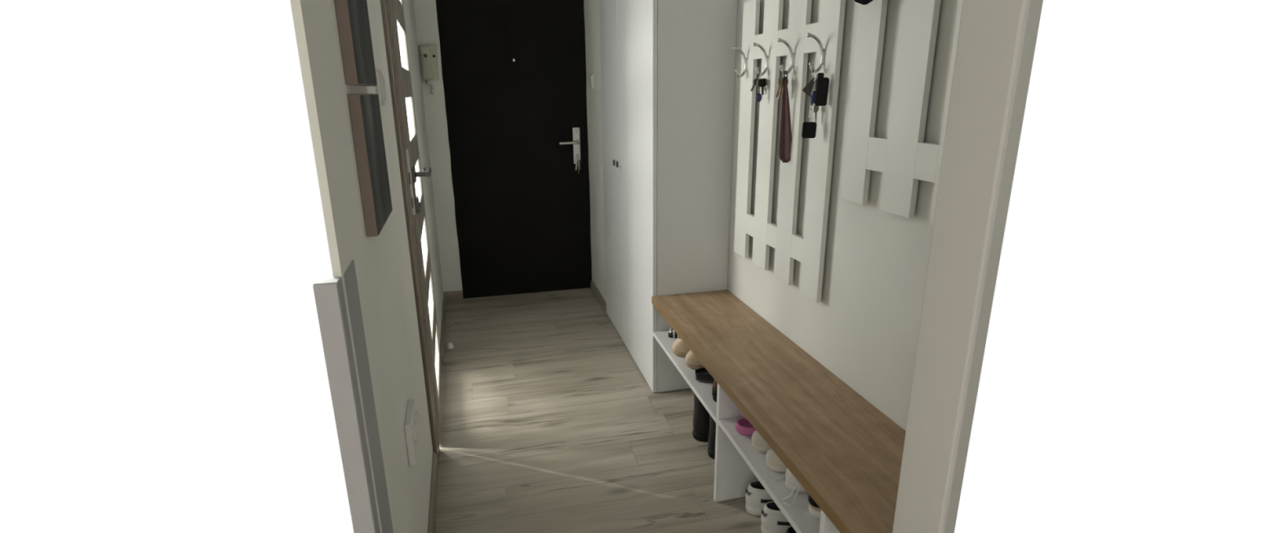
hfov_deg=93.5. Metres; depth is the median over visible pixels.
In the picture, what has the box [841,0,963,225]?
coat rack
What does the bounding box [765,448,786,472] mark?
shoe
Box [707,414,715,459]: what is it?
boot
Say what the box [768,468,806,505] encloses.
sneaker
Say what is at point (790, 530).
sneaker
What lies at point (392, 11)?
door
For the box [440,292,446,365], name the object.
baseboard
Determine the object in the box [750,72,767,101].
bunch
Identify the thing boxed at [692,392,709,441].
boot
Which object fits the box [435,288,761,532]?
floor
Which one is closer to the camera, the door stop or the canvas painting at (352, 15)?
the canvas painting at (352, 15)
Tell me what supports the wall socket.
attached to the wall at (382, 262)
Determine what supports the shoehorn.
hanging from the coat rack at (824, 37)
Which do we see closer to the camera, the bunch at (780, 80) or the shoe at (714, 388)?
the bunch at (780, 80)
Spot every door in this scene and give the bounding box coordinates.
[380,0,442,461]
[435,0,591,298]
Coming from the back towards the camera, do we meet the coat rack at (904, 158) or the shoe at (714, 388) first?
the shoe at (714, 388)
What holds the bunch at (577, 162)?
hanging from the door at (513, 72)
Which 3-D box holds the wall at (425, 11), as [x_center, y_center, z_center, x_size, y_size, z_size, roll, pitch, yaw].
[-0.624,-1.042,3.767,1.460,2.500,0.100,-4,17,-14]
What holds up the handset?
attached to the wall at (425, 11)
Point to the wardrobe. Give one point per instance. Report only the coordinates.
(668, 67)
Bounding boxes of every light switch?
[375,68,386,106]
[588,73,594,88]
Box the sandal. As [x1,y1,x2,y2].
[668,325,678,338]
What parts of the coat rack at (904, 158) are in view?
rail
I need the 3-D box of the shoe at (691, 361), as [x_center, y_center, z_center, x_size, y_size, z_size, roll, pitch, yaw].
[0.304,0.331,2.268,0.271,0.092,0.095,-2,16,-6]
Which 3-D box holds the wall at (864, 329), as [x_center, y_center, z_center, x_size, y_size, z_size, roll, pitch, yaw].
[0.437,-0.621,2.299,0.050,2.500,2.392,-4,17,-14]
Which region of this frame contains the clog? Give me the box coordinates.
[734,411,755,435]
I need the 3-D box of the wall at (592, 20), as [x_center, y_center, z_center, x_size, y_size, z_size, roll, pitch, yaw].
[-0.085,-0.997,3.603,0.385,2.500,0.498,-4,17,-14]
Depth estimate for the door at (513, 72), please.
3.76 m
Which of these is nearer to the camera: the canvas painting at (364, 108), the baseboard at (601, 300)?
the canvas painting at (364, 108)
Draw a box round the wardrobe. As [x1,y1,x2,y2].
[599,0,737,392]
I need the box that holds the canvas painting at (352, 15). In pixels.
[333,0,377,86]
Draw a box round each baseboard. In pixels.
[426,452,438,532]
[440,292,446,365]
[444,290,462,301]
[590,280,606,313]
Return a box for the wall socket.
[404,398,419,466]
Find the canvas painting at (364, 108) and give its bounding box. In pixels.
[346,93,392,236]
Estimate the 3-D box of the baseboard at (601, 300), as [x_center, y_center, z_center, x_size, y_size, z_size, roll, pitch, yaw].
[-0.271,0.188,3.896,0.014,0.062,0.494,-4,17,-14]
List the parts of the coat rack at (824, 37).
rail, rail, plate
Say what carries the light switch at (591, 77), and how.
attached to the wall at (592, 20)
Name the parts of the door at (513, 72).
lever, handle plate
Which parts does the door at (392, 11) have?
lock plate, lever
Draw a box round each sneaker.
[745,480,773,515]
[760,501,791,532]
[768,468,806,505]
[786,526,796,532]
[808,494,821,519]
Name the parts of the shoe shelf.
shelf, shelf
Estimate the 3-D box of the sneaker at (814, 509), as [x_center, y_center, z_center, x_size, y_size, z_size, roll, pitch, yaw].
[0.535,0.554,1.476,0.259,0.089,0.081,-4,17,-12]
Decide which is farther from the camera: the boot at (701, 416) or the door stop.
the door stop
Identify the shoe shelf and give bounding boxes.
[653,329,839,532]
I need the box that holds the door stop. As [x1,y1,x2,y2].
[447,342,453,349]
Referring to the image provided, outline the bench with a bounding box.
[651,289,906,532]
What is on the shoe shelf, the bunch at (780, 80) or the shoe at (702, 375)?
the shoe at (702, 375)
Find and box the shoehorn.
[778,70,791,162]
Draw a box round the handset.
[418,44,439,93]
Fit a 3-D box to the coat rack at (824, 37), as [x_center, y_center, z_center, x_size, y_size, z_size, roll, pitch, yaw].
[0.447,-0.424,2.027,0.089,0.939,0.647,-4,17,-14]
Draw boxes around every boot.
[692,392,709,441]
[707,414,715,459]
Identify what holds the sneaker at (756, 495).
on the floor
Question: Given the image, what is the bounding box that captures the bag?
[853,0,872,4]
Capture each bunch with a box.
[574,154,581,173]
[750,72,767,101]
[775,74,788,100]
[801,68,829,137]
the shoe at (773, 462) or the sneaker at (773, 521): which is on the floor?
the sneaker at (773, 521)
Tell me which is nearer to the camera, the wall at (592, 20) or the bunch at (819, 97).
the bunch at (819, 97)
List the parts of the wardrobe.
door, door, panel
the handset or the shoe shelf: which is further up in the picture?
the handset
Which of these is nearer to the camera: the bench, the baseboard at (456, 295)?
the bench
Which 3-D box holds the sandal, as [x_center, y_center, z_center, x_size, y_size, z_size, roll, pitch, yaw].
[0.239,0.262,2.554,0.240,0.063,0.073,-2,16,-6]
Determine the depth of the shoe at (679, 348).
2.34 m
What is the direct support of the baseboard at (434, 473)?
attached to the wall at (382, 262)
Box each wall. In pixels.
[289,0,443,532]
[413,0,592,292]
[583,0,606,302]
[727,0,1043,532]
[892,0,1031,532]
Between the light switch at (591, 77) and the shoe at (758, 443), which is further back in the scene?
the light switch at (591, 77)
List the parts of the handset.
cord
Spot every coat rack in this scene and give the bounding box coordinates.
[732,0,845,302]
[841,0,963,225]
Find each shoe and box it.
[671,336,689,357]
[684,350,704,369]
[695,368,714,382]
[711,379,717,402]
[751,430,770,453]
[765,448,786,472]
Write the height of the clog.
0.077 m
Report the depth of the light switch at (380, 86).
1.50 m
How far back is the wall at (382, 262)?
1.26 m
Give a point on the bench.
(846, 454)

